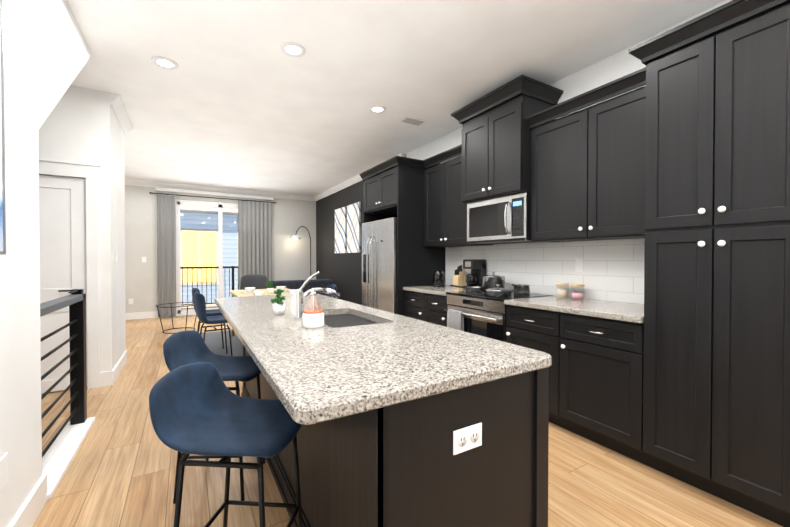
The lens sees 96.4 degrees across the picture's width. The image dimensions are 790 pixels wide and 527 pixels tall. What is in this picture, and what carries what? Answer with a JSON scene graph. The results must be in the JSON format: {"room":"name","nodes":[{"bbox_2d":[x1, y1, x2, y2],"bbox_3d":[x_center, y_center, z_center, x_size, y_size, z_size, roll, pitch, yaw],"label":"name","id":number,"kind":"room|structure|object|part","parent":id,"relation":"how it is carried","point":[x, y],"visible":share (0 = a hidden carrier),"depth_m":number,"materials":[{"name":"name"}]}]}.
{"room":"dining room and kitchen","nodes":[
{"label":"dining room and kitchen","id":0,"kind":"room"},
{"bbox_2d":[0,0,91,526],"bbox_3d":[-1.230,-0.209,0.687,0.120,2.920,5.015,0,1,-31],"label":"wall","id":1,"kind":"structure","parent":0,"point":[47,53],"depth_m":1.65,"materials":[{"name":"paint"}]},
{"bbox_2d":[0,0,5,254],"bbox_3d":[-1.310,-0.607,0.975,0.038,1.154,0.924,0,1,-31],"label":"framed picture","id":2,"kind":"object","parent":1,"relation":"attached to","point":[2,198],"visible":1,"depth_m":1.37,"materials":[{"name":"white paper"}]},
{"bbox_2d":[0,452,7,489],"bbox_3d":[-1.587,0.843,1.431,0.007,0.120,0.080,0,1,-31],"label":"switch plate","id":3,"kind":"object","parent":1,"relation":"attached to","point":[3,470],"depth_m":1.43,"materials":[{"name":"white plastic"}]},
{"bbox_2d":[8,474,47,526],"bbox_3d":[-0.867,1.187,0.209,0.031,0.140,3.796,0,1,-31],"label":"baseboard","id":4,"kind":"structure","parent":1,"relation":"attached to","point":[29,511],"depth_m":1.68,"materials":[{"name":"white wood"}]},
{"bbox_2d":[38,85,125,371],"bbox_3d":[-3.599,-0.242,3.640,1.195,2.920,0.950,0,1,-31],"label":"wall","id":5,"kind":"structure","parent":0,"point":[80,124],"depth_m":3.51,"materials":[{"name":"paint"}]},
{"bbox_2d":[39,175,87,392],"bbox_3d":[-3.341,0.194,3.253,0.768,2.032,0.090,0,1,-31],"label":"closet door","id":6,"kind":"structure","parent":5,"relation":"in","point":[62,228],"depth_m":3.36,"materials":[{"name":"white wood"}]},
{"bbox_2d":[38,157,100,388],"bbox_3d":[-3.329,0.125,3.231,1.010,2.195,0.034,0,1,-31],"label":"door frame","id":7,"kind":"structure","parent":5,"relation":"attached to","point":[89,172],"depth_m":3.45,"materials":[{"name":"white wood"}]},
{"bbox_2d":[115,252,117,262],"bbox_3d":[-2.990,-0.064,3.799,0.011,0.120,0.120,0,1,-31],"label":"switch plate","id":8,"kind":"object","parent":5,"relation":"attached to","point":[116,253],"depth_m":3.77,"materials":[{"name":"white plastic"}]},
{"bbox_2d":[108,350,127,385],"bbox_3d":[-3.077,1.145,3.949,0.031,0.140,0.956,0,1,-31],"label":"baseboard","id":9,"kind":"structure","parent":5,"relation":"attached to","point":[113,375],"depth_m":3.74,"materials":[{"name":"white wood"}]},
{"bbox_2d":[124,185,315,316],"bbox_3d":[-4.493,-0.292,8.088,5.480,2.920,0.120,0,1,-31],"label":"wall","id":10,"kind":"structure","parent":0,"point":[290,256],"depth_m":7.63,"materials":[{"name":"beige paint"}]},
{"bbox_2d":[126,311,171,319],"bbox_3d":[-5.862,1.108,7.216,2.220,0.140,0.016,0,1,-31],"label":"baseboard","id":11,"kind":"structure","parent":10,"relation":"attached to","point":[139,315],"depth_m":7.50,"materials":[{"name":"white wood"}]},
{"bbox_2d":[175,199,238,315],"bbox_3d":[-4.106,-0.135,8.319,1.812,2.592,0.080,0,1,-31],"label":"sliding glass door","id":12,"kind":"structure","parent":10,"relation":"in","point":[203,204],"depth_m":8.11,"materials":[{"name":"clear glass"}]},
{"bbox_2d":[149,192,276,203],"bbox_3d":[-4.092,-1.503,8.171,2.610,0.040,0.119,0,1,-31],"label":"curtain rod","id":13,"kind":"object","parent":10,"relation":"attached to","point":[211,197],"visible":1,"depth_m":8.05,"materials":[{"name":"black metal"}]},
{"bbox_2d":[157,194,175,316],"bbox_3d":[-4.936,-0.163,7.640,0.340,2.632,0.076,0,1,-31],"label":"curtain","id":14,"kind":"object","parent":13,"relation":"hanging from","point":[166,248],"visible":0.96,"depth_m":7.63,"materials":[{"name":"grey fabric"}]},
{"bbox_2d":[238,201,271,289],"bbox_3d":[-3.379,-0.174,8.562,0.760,2.632,0.071,0,1,-31],"label":"curtain","id":15,"kind":"object","parent":13,"relation":"hanging from","point":[254,237],"visible":0.75,"depth_m":8.54,"materials":[{"name":"grey fabric"}]},
{"bbox_2d":[155,187,273,200],"bbox_3d":[-4.087,-1.601,8.191,2.440,0.065,0.089,0,1,-31],"label":"curtain valance","id":16,"kind":"object","parent":10,"relation":"attached to","point":[211,193],"visible":1,"depth_m":8.09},
{"bbox_2d":[316,154,405,304],"bbox_3d":[-0.943,-0.287,7.584,0.120,2.920,4.600,0,1,-31],"label":"wall","id":17,"kind":"structure","parent":0,"point":[342,272],"depth_m":8.05,"materials":[{"name":"black paint"}]},
{"bbox_2d":[335,207,345,252],"bbox_3d":[-1.220,-0.730,7.891,0.032,1.000,0.620,0,1,-31],"label":"art panel","id":18,"kind":"object","parent":17,"relation":"attached to","point":[340,230],"visible":1,"depth_m":7.84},
{"bbox_2d":[347,202,360,252],"bbox_3d":[-0.854,-0.723,7.272,0.032,1.000,0.620,0,1,-31],"label":"art panel","id":19,"kind":"object","parent":17,"relation":"attached to","point":[354,228],"visible":1,"depth_m":7.20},
{"bbox_2d":[67,0,724,195],"bbox_3d":[-1.797,-1.751,3.508,5.720,0.100,10.720,0,1,-31],"label":"ceiling","id":20,"kind":"structure","parent":0,"point":[242,98],"depth_m":3.07,"materials":[{"name":"paint"}]},
{"bbox_2d":[151,56,177,69],"bbox_3d":[-1.940,-1.691,2.983,0.192,0.007,0.192,0,1,32],"label":"recessed light","id":21,"kind":"object","parent":20,"relation":"in","point":[163,62],"depth_m":2.97,"materials":[{"name":"white"}]},
{"bbox_2d":[109,93,404,200],"bbox_3d":[-3.267,-1.674,5.997,5.480,0.110,4.700,0,1,-31],"label":"crown molding","id":22,"kind":"structure","parent":20,"relation":"attached to","point":[117,105],"depth_m":7.69,"materials":[{"name":"white wood"}]},
{"bbox_2d":[280,42,305,56],"bbox_3d":[-0.806,-1.688,2.794,0.192,0.007,0.192,-1,1,-40],"label":"recessed light","id":23,"kind":"object","parent":20,"relation":"in","point":[292,49],"depth_m":2.79,"materials":[{"name":"white"}]},
{"bbox_2d":[369,105,385,112],"bbox_3d":[-0.193,-1.701,3.899,0.192,0.007,0.192,0,1,32],"label":"recessed light","id":24,"kind":"object","parent":20,"relation":"in","point":[376,108],"depth_m":3.89,"materials":[{"name":"white"}]},
{"bbox_2d":[400,116,425,125],"bbox_3d":[0.214,-1.702,4.232,0.280,0.013,0.160,0,1,-31],"label":"air vent","id":25,"kind":"object","parent":20,"relation":"in","point":[409,120],"depth_m":4.22,"materials":[{"name":"white metal"}]},
{"bbox_2d":[32,315,782,526],"bbox_3d":[-1.797,1.249,3.542,5.720,0.060,10.720,0,1,-31],"label":"floor","id":26,"kind":"structure","parent":0,"point":[121,471],"depth_m":2.00,"materials":[{"name":"brown wood"}]},
{"bbox_2d":[40,289,94,500],"bbox_3d":[-2.138,0.716,2.255,0.160,1.035,1.058,0,1,-31],"label":"stair railing","id":27,"kind":"object","parent":26,"relation":"on","point":[60,451],"visible":0.75,"depth_m":2.44,"materials":[{"name":"black metal"}]},
{"bbox_2d":[156,301,196,333],"bbox_3d":[-3.816,0.949,6.248,0.688,0.480,0.688,0,1,-31],"label":"coffee table","id":28,"kind":"object","parent":26,"relation":"on","point":[157,306],"visible":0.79,"depth_m":6.12,"materials":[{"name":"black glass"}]},
{"bbox_2d":[163,330,264,503],"bbox_3d":[-1.001,0.812,2.002,0.467,0.849,0.420,0,1,-3],"label":"bar stool","id":29,"kind":"object","parent":26,"relation":"on","point":[181,348],"visible":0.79,"depth_m":1.97,"materials":[{"name":"blue fabric"}]},
{"bbox_3d":[-1.003,0.512,1.998,0.490,0.272,0.434,0,1,-3],"label":"seat","id":30,"kind":"part","parent":29,"relation":"part of","materials":[{"name":"blue fabric"}]},
{"bbox_2d":[201,330,242,355],"bbox_3d":[-1.919,1.195,5.340,2.200,0.007,2.600,0,1,-31],"label":"area rug","id":31,"kind":"object","parent":26,"relation":"on","point":[213,341],"depth_m":5.27,"materials":[{"name":"grey fabric"}]},
{"bbox_2d":[192,288,223,348],"bbox_3d":[-2.632,0.772,5.041,0.460,0.863,0.434,0,1,-27],"label":"dining chair","id":32,"kind":"object","parent":31,"relation":"on","point":[214,312],"visible":0.29,"depth_m":4.90,"materials":[{"name":"blue fabric"}]},
{"bbox_3d":[-2.635,0.552,5.037,0.497,0.450,0.450,0,1,-27],"label":"seat","id":33,"kind":"part","parent":32,"relation":"part of","materials":[{"name":"blue fabric"}]},
{"bbox_2d":[194,292,232,355],"bbox_3d":[-2.270,0.778,4.466,0.460,0.863,0.433,0,1,-36],"label":"dining chair","id":34,"kind":"object","parent":31,"relation":"on","point":[200,305],"visible":0.81,"depth_m":4.29,"materials":[{"name":"blue fabric"}]},
{"bbox_3d":[-2.272,0.558,4.462,0.497,0.450,0.450,0,1,-36],"label":"seat","id":35,"kind":"part","parent":34,"relation":"part of","materials":[{"name":"blue fabric"}]},
{"bbox_2d":[240,274,267,289],"bbox_3d":[-2.502,0.694,6.340,0.523,0.989,0.459,0,1,-31],"label":"dining chair","id":36,"kind":"object","parent":31,"relation":"on","point":[258,281],"visible":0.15,"depth_m":6.50,"materials":[{"name":"fabric"}]},
{"bbox_2d":[229,281,295,335],"bbox_3d":[-1.847,0.728,5.232,0.920,0.950,1.850,0,1,-31],"label":"dining table","id":37,"kind":"object","parent":31,"relation":"on","point":[252,291],"visible":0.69,"depth_m":5.24,"materials":[{"name":"brown wood"}]},
{"bbox_2d":[266,281,274,293],"bbox_3d":[-1.835,0.349,5.200,0.126,0.192,0.108,0,1,-31],"label":"plant","id":38,"kind":"object","parent":37,"relation":"on","point":[270,290],"depth_m":5.17,"materials":[{"name":"green plant"}]},
{"bbox_2d":[326,284,336,297],"bbox_3d":[-1.151,0.766,5.556,0.460,0.863,0.433,0,1,-31],"label":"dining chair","id":39,"kind":"object","parent":31,"relation":"on","point":[333,286],"visible":0.15,"depth_m":5.67,"materials":[{"name":"blue fabric"}]},
{"bbox_2d":[149,362,302,526],"bbox_3d":[-0.599,0.820,1.325,0.467,0.849,0.420,0,1,4],"label":"bar stool","id":40,"kind":"object","parent":26,"relation":"on","point":[199,408],"visible":0.94,"depth_m":1.27,"materials":[{"name":"blue fabric"}]},
{"bbox_3d":[-0.601,0.520,1.322,0.490,0.272,0.434,0,1,4],"label":"seat","id":41,"kind":"part","parent":40,"relation":"part of","materials":[{"name":"blue fabric"}]},
{"bbox_2d":[268,279,331,295],"bbox_3d":[-2.315,0.767,8.138,1.570,0.800,0.890,0,1,-31],"label":"sofa","id":42,"kind":"object","parent":26,"relation":"on","point":[310,284],"visible":0.04,"depth_m":7.81,"materials":[{"name":"fabric"}]},
{"bbox_2d":[291,226,310,275],"bbox_3d":[-2.332,0.102,9.007,0.667,2.111,0.278,0,1,-37],"label":"floor lamp","id":43,"kind":"object","parent":26,"relation":"on","point":[295,236],"visible":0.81,"depth_m":9.04,"materials":[{"name":"black metal"}]},
{"bbox_2d":[362,217,396,313],"bbox_3d":[0.041,0.307,4.913,0.810,1.768,0.920,0,1,-31],"label":"refrigerator","id":44,"kind":"object","parent":26,"relation":"on","point":[379,264],"visible":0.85,"depth_m":4.63,"materials":[{"name":"grey metal"}]},
{"bbox_2d":[241,311,551,526],"bbox_3d":[-0.426,0.794,2.253,0.694,0.879,2.712,0,1,-31],"label":"kitchen island","id":45,"kind":"object","parent":26,"relation":"on","point":[404,421],"depth_m":1.12,"materials":[{"name":"black wood"}]},
{"bbox_2d":[215,295,551,430],"bbox_3d":[-0.514,0.339,2.195,0.920,0.048,2.725,0,1,-31],"label":"island countertop","id":46,"kind":"structure","parent":45,"relation":"on","point":[321,372],"depth_m":1.25,"materials":[{"name":"beige stone"}]},
{"bbox_2d":[270,289,285,314],"bbox_3d":[-0.721,0.235,2.177,0.094,0.158,0.098,0,1,-31],"label":"plant","id":47,"kind":"object","parent":46,"relation":"on","point":[278,307],"depth_m":2.16,"materials":[{"name":"green plant"}]},
{"bbox_2d":[302,288,323,327],"bbox_3d":[-0.413,0.220,1.787,0.108,0.196,0.108,0,1,-31],"label":"soap dispenser","id":48,"kind":"object","parent":46,"relation":"on","point":[311,318],"depth_m":1.75,"materials":[{"name":"white plastic"}]},
{"bbox_2d":[291,271,340,318],"bbox_3d":[-0.458,0.180,2.102,0.284,0.269,0.060,0,1,-31],"label":"faucet","id":49,"kind":"object","parent":46,"relation":"on","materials":[{"name":"silver metal"}]},
{"bbox_2d":[403,292,422,320],"bbox_3d":[0.505,0.770,4.374,0.656,0.879,0.420,0,1,-31],"label":"base cabinet","id":50,"kind":"object","parent":26,"relation":"on","point":[412,301],"depth_m":4.21,"materials":[{"name":"black wood"}]},
{"bbox_2d":[423,292,446,326],"bbox_3d":[0.719,0.774,4.011,0.656,0.879,0.423,0,1,-31],"label":"base cabinet","id":51,"kind":"object","parent":26,"relation":"on","point":[433,306],"depth_m":3.85,"materials":[{"name":"black wood"}]},
{"bbox_2d":[403,284,465,295],"bbox_3d":[0.602,0.312,4.180,0.681,0.039,0.842,0,1,-31],"label":"countertop","id":52,"kind":"structure","parent":51,"relation":"on","point":[431,291],"depth_m":4.05,"materials":[{"name":"grey stone"}]},
{"bbox_2d":[432,270,445,286],"bbox_3d":[0.553,0.185,4.388,0.156,0.206,0.224,0,1,-31],"label":"kettle","id":53,"kind":"object","parent":52,"relation":"on","point":[439,279],"visible":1,"depth_m":4.34,"materials":[{"name":"black metal"}]},
{"bbox_2d":[453,265,464,287],"bbox_3d":[0.773,0.153,4.270,0.110,0.274,0.090,0,1,-31],"label":"knife block","id":54,"kind":"object","parent":52,"relation":"on","point":[459,278],"visible":1,"depth_m":4.24,"materials":[{"name":"brown wood"}]},
{"bbox_2d":[463,259,485,288],"bbox_3d":[0.896,0.122,4.052,0.240,0.340,0.180,0,1,-31],"label":"coffee maker","id":55,"kind":"object","parent":52,"relation":"on","point":[477,267],"visible":0.85,"depth_m":4.00,"materials":[{"name":"black plastic"}]},
{"bbox_2d":[444,291,552,341],"bbox_3d":[0.977,0.755,3.468,0.725,0.922,0.768,0,1,-31],"label":"range","id":56,"kind":"object","parent":26,"relation":"on","point":[482,314],"visible":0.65,"depth_m":3.26,"materials":[{"name":"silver metal"}]},
{"bbox_2d":[447,309,463,330],"bbox_3d":[0.590,0.607,3.455,0.049,0.306,0.200,0,1,-31],"label":"towel","id":57,"kind":"object","parent":56,"relation":"hanging from","point":[455,317],"depth_m":3.43,"materials":[{"name":"white fabric"}]},
{"bbox_2d":[450,285,482,292],"bbox_3d":[0.739,0.252,3.569,0.332,0.081,0.185,0,1,-31],"label":"pan","id":58,"kind":"object","parent":56,"relation":"on","point":[473,289],"visible":1,"depth_m":3.55,"materials":[{"name":"silver metal"}]},
{"bbox_2d":[482,272,504,290],"bbox_3d":[1.035,0.188,3.711,0.238,0.206,0.305,0,1,-31],"label":"stock pot","id":59,"kind":"object","parent":56,"relation":"on","point":[491,281],"visible":0.69,"depth_m":3.62,"materials":[{"name":"silver metal"}]},
{"bbox_2d":[484,284,516,295],"bbox_3d":[1.008,0.246,3.225,0.248,0.101,0.428,0,1,-31],"label":"frying pan","id":60,"kind":"object","parent":56,"relation":"on","point":[497,291],"visible":1,"depth_m":3.21,"materials":[{"name":"silver metal"}]},
{"bbox_2d":[512,284,529,294],"bbox_3d":[1.164,0.239,3.369,0.303,0.111,0.168,0,1,-31],"label":"saucepan","id":61,"kind":"object","parent":56,"relation":"on","point":[522,289],"visible":1,"depth_m":3.34,"materials":[{"name":"silver metal"}]},
{"bbox_2d":[506,304,554,423],"bbox_3d":[1.347,0.786,2.948,0.656,0.879,0.498,0,1,-31],"label":"base cabinet","id":62,"kind":"object","parent":26,"relation":"on","point":[531,328],"depth_m":2.74,"materials":[{"name":"black wood"}]},
{"bbox_2d":[555,312,642,463],"bbox_3d":[1.612,0.791,2.499,0.656,0.879,0.545,0,1,-31],"label":"base cabinet","id":63,"kind":"object","parent":26,"relation":"on","point":[599,363],"depth_m":2.32,"materials":[{"name":"black wood"}]},
{"bbox_2d":[504,296,642,323],"bbox_3d":[1.475,0.328,2.703,0.681,0.039,1.042,0,1,-31],"label":"countertop","id":64,"kind":"structure","parent":63,"relation":"on","point":[601,309],"depth_m":2.56,"materials":[{"name":"grey stone"}]},
{"bbox_2d":[556,283,568,297],"bbox_3d":[1.485,0.240,3.135,0.108,0.126,0.108,0,1,-31],"label":"canister","id":65,"kind":"object","parent":64,"relation":"on","point":[562,293],"visible":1,"depth_m":3.10,"materials":[{"name":"clear glass"}]},
{"bbox_2d":[570,284,584,299],"bbox_3d":[1.556,0.241,3.015,0.108,0.126,0.108,0,1,-31],"label":"canister","id":66,"kind":"object","parent":64,"relation":"on","point":[578,295],"visible":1,"depth_m":2.98,"materials":[{"name":"clear glass"}]},
{"bbox_2d":[639,28,710,491],"bbox_3d":[1.832,0.025,2.118,0.656,2.419,0.320,0,1,-31],"label":"tall cabinet","id":67,"kind":"object","parent":26,"relation":"on","point":[660,210],"depth_m":1.96,"materials":[{"name":"black wood"}]},
{"bbox_2d":[707,0,789,526],"bbox_3d":[1.995,0.028,1.843,0.656,2.419,0.320,0,1,-31],"label":"tall cabinet","id":68,"kind":"object","parent":26,"relation":"on","point":[748,173],"depth_m":1.70,"materials":[{"name":"black wood"}]},
{"bbox_2d":[406,0,731,295],"bbox_3d":[1.783,-0.235,2.969,0.120,2.920,6.120,0,1,-31],"label":"wall","id":69,"kind":"structure","parent":0,"point":[619,64],"depth_m":3.04,"materials":[{"name":"paint"}]},
{"bbox_2d":[363,172,418,215],"bbox_3d":[-0.013,-0.974,5.143,0.746,0.490,0.475,0,1,-31],"label":"upper cabinet","id":70,"kind":"object","parent":69,"relation":"attached to","point":[371,185],"depth_m":4.99,"materials":[{"name":"black wood"}]},
{"bbox_2d":[379,164,422,215],"bbox_3d":[0.228,-0.969,4.734,0.746,0.490,0.475,0,1,-31],"label":"upper cabinet","id":71,"kind":"object","parent":69,"relation":"attached to","point":[400,185],"depth_m":4.44,"materials":[{"name":"black wood"}]},
{"bbox_2d":[423,152,454,247],"bbox_3d":[0.634,-0.752,4.432,0.356,1.083,0.422,0,1,-31],"label":"upper cabinet","id":72,"kind":"object","parent":69,"relation":"attached to","point":[433,168],"depth_m":4.37,"materials":[{"name":"black wood"}]},
{"bbox_2d":[443,156,494,247],"bbox_3d":[0.849,-0.707,4.070,0.356,1.000,0.421,0,1,-31],"label":"upper cabinet","id":73,"kind":"object","parent":69,"relation":"attached to","point":[454,213],"depth_m":4.06,"materials":[{"name":"black wood"}]},
{"bbox_2d":[459,108,486,203],"bbox_3d":[1.003,-1.063,3.688,0.476,0.840,0.387,0,1,-31],"label":"upper cabinet","id":74,"kind":"object","parent":69,"relation":"attached to","point":[473,148],"depth_m":3.59,"materials":[{"name":"black wood"}]},
{"bbox_2d":[487,92,558,199],"bbox_3d":[1.199,-1.059,3.354,0.476,0.840,0.387,0,1,-31],"label":"upper cabinet","id":75,"kind":"object","parent":69,"relation":"attached to","point":[509,122],"depth_m":3.17,"materials":[{"name":"black wood"}]},
{"bbox_2d":[467,192,533,243],"bbox_3d":[1.107,-0.422,3.532,0.456,0.427,0.766,0,1,-31],"label":"microwave","id":76,"kind":"object","parent":75,"relation":"attached to","point":[503,220],"visible":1,"depth_m":3.38,"materials":[{"name":"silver metal"}]},
{"bbox_3d":[0.920,-1.391,3.497,0.808,0.390,4.290,0,1,-31],"label":"crown","id":77,"kind":"part","parent":75,"relation":"part of","materials":[{"name":"black wood"}]},
{"bbox_2d":[445,238,644,303],"bbox_3d":[1.350,0.049,3.564,0.017,0.499,2.658,0,1,-31],"label":"backsplash","id":78,"kind":"structure","parent":69,"relation":"attached to","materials":[{"name":"tile"}]},
{"bbox_2d":[530,108,602,243],"bbox_3d":[1.482,-0.694,2.998,0.356,1.000,0.522,0,1,-31],"label":"upper cabinet","id":79,"kind":"object","parent":69,"relation":"attached to","point":[556,194],"depth_m":2.92,"materials":[{"name":"black wood"}]},
{"bbox_2d":[583,72,638,239],"bbox_3d":[1.748,-0.731,2.548,0.356,1.083,0.521,0,1,-31],"label":"upper cabinet","id":80,"kind":"object","parent":69,"relation":"attached to","point":[611,126],"depth_m":2.54,"materials":[{"name":"black wood"}]},
{"label":"outside","id":81,"kind":"structure","parent":0,"visible":0},
{"bbox_2d":[181,306,217,309],"bbox_3d":[-4.405,1.212,9.057,4.200,0.090,1.430,0,1,-31],"label":"floor","id":82,"kind":"structure","parent":81,"point":[206,307],"depth_m":9.35,"materials":[{"name":"grey concrete"}]},
{"bbox_2d":[180,266,238,305],"bbox_3d":[-4.722,0.616,9.578,4.208,1.090,0.060,0,1,-31],"label":"rail","id":83,"kind":"object","parent":82,"relation":"on","point":[232,267],"depth_m":9.40,"materials":[{"name":"black metal"}]},
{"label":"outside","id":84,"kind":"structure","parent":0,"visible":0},
{"bbox_2d":[180,205,238,307],"bbox_3d":[-6.362,-0.282,12.548,14.000,9.200,1.100,0,1,-31],"label":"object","id":85,"kind":"structure","parent":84,"point":[198,235],"depth_m":12.63,"materials":[{"name":"clear glass"}]}
]}

